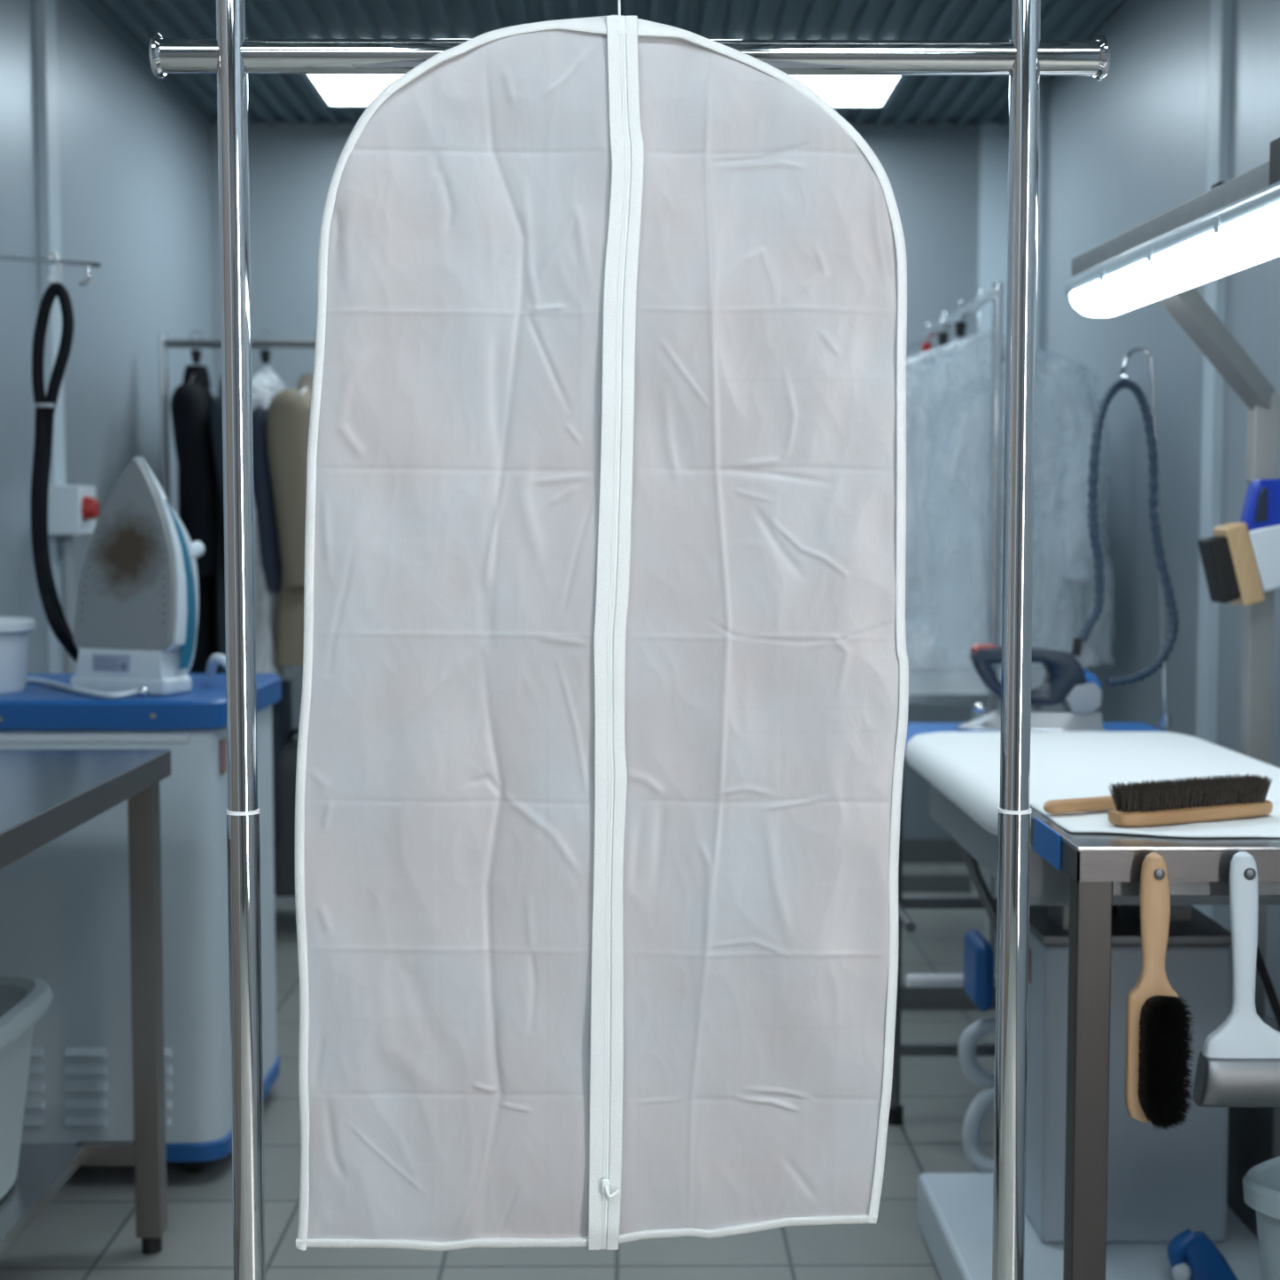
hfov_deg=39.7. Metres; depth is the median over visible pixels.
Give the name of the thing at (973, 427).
garment cover
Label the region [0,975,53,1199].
tub
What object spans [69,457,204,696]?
iron
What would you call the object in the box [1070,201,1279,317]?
diffuser
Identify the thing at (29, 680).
power cord
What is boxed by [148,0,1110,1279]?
stand
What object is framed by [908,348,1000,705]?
coat
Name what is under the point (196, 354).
clothes hanger
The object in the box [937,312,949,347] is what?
clothes hanger
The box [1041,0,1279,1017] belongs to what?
wall
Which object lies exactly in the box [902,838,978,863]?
baseboard
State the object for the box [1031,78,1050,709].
trim
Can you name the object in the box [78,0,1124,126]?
ceiling
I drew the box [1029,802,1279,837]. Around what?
table top
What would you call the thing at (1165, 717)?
support rod
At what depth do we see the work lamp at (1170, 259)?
2.80 m
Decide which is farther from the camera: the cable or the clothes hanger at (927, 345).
the clothes hanger at (927, 345)
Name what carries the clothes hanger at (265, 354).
hanging from the clothes rack at (164, 343)
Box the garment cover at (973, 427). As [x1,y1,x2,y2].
[905,329,1114,668]
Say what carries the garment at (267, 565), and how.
hanging from the clothes hanger at (265, 354)
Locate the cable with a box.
[1256,946,1279,1031]
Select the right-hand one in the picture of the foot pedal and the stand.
the foot pedal
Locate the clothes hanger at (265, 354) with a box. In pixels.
[258,331,271,402]
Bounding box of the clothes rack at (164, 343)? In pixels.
[158,333,315,904]
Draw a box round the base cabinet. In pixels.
[0,673,281,1171]
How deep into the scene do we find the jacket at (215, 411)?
5.26 m
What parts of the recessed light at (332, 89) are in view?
frame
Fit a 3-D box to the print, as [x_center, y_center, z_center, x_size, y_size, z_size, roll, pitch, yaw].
[-1.018,0.046,3.404,0.074,0.021,0.001,1,4,22]
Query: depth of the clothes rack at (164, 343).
5.44 m
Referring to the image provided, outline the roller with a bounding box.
[1192,851,1279,1107]
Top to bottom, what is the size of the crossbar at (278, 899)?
0.020 m
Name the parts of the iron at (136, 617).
panel, handle, spray knob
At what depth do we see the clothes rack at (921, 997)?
4.56 m
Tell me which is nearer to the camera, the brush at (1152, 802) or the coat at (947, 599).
the brush at (1152, 802)
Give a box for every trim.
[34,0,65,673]
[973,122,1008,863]
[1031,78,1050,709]
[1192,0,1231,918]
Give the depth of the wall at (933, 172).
6.42 m
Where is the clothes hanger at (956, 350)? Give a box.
[913,288,1052,370]
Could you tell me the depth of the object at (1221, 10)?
4.13 m
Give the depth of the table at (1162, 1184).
2.83 m
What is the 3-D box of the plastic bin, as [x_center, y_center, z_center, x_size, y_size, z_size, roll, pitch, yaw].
[0.979,0.903,2.331,0.326,0.396,0.277,-3,5,-36]
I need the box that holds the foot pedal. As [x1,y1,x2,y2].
[1166,1228,1238,1279]
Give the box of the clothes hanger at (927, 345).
[921,323,932,352]
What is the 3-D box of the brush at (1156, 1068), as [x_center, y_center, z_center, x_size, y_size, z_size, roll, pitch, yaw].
[0.642,0.432,2.171,0.080,0.339,0.054,0,4,0]
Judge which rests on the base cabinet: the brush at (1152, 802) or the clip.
the clip
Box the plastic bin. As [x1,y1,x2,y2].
[1242,1155,1279,1279]
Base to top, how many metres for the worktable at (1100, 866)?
0.852 m
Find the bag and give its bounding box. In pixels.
[294,15,908,1251]
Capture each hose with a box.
[30,282,78,663]
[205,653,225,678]
[1079,379,1179,686]
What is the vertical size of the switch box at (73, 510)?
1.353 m
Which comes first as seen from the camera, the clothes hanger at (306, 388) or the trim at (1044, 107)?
the clothes hanger at (306, 388)
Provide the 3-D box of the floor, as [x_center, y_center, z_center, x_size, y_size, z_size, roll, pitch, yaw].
[-0.075,1.158,2.229,3.085,0.100,8.900,0,4,0]
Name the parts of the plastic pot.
lid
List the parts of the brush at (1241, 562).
handle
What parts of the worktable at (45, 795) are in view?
shelf rail, leg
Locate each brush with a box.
[1107,773,1272,826]
[1124,852,1196,1130]
[1197,478,1279,605]
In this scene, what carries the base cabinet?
on the floor
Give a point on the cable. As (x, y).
(1261, 968)
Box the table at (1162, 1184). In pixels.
[888,722,1279,1279]
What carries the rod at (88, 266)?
attached to the wall at (135, 181)
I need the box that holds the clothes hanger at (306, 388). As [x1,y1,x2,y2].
[300,333,315,393]
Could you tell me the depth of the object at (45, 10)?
4.56 m
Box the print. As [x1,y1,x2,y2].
[93,658,126,669]
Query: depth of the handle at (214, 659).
3.58 m
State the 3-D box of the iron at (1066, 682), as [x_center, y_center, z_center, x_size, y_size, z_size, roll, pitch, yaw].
[0.778,0.089,3.555,0.291,0.190,0.110,0,4,0]
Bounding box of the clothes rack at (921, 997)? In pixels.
[900,281,1003,1008]
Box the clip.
[138,686,148,698]
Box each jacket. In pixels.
[170,364,215,673]
[208,379,225,673]
[266,373,313,666]
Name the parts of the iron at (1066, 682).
handle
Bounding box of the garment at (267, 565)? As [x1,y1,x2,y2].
[252,381,293,840]
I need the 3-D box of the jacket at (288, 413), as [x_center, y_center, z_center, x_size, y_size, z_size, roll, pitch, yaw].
[-0.978,-0.373,5.438,0.226,0.871,0.640,1,4,12]
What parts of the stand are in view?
post, post, rail, post, post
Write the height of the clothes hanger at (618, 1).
0.263 m
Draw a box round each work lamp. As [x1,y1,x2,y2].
[1063,137,1279,495]
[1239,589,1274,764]
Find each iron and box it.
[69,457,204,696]
[954,636,1105,731]
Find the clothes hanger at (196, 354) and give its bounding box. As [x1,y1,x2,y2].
[189,331,202,383]
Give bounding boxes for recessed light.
[302,74,403,106]
[790,75,905,107]
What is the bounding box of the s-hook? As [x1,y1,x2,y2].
[46,250,62,284]
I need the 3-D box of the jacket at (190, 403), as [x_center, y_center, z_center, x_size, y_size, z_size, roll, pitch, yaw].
[-1.357,-0.325,5.480,0.138,1.034,0.655,0,4,-7]
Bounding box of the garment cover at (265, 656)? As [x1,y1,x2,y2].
[251,366,300,679]
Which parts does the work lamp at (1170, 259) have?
arm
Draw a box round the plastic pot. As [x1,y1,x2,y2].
[0,616,35,694]
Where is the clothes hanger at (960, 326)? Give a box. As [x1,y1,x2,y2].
[929,300,967,364]
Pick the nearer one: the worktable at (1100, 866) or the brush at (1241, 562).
the worktable at (1100, 866)
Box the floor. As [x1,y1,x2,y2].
[0,863,997,1279]
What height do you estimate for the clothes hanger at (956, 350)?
0.215 m
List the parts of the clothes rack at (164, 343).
post, rail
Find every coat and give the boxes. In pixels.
[905,338,1101,695]
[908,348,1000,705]
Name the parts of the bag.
panel, panel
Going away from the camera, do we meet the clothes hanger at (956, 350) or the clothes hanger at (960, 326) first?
the clothes hanger at (956, 350)
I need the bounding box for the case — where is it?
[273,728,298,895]
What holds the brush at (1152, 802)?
on the table top at (1268, 826)
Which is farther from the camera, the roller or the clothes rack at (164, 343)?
the clothes rack at (164, 343)
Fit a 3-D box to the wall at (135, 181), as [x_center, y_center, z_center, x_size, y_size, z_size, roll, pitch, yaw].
[-1.568,-0.238,2.126,0.100,2.700,8.700,0,4,0]
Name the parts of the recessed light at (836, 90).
frame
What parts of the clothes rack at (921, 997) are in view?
rail, post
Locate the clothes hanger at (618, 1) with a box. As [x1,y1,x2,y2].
[617,0,620,15]
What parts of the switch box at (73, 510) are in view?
knob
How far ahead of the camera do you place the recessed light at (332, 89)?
5.76 m
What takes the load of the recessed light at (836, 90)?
in the ceiling
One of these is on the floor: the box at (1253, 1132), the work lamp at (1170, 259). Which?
the box at (1253, 1132)
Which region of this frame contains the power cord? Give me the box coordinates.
[25,677,138,698]
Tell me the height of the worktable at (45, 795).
0.868 m
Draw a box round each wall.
[0,0,212,673]
[209,122,980,838]
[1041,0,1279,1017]
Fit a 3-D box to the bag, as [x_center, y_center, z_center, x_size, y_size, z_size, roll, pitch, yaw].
[-0.040,0.007,1.750,0.614,1.226,0.039,0,4,-2]
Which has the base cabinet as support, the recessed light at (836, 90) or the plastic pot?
the plastic pot
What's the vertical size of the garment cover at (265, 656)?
0.950 m
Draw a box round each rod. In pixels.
[0,256,100,286]
[1120,348,1171,727]
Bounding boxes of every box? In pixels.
[47,485,99,673]
[1226,1017,1279,1239]
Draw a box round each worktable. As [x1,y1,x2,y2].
[0,749,170,1258]
[1029,805,1279,1279]
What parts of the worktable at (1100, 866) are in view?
leg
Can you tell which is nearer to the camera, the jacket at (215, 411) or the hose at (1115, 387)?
the hose at (1115, 387)
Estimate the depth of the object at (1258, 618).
3.30 m
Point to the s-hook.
(50, 253)

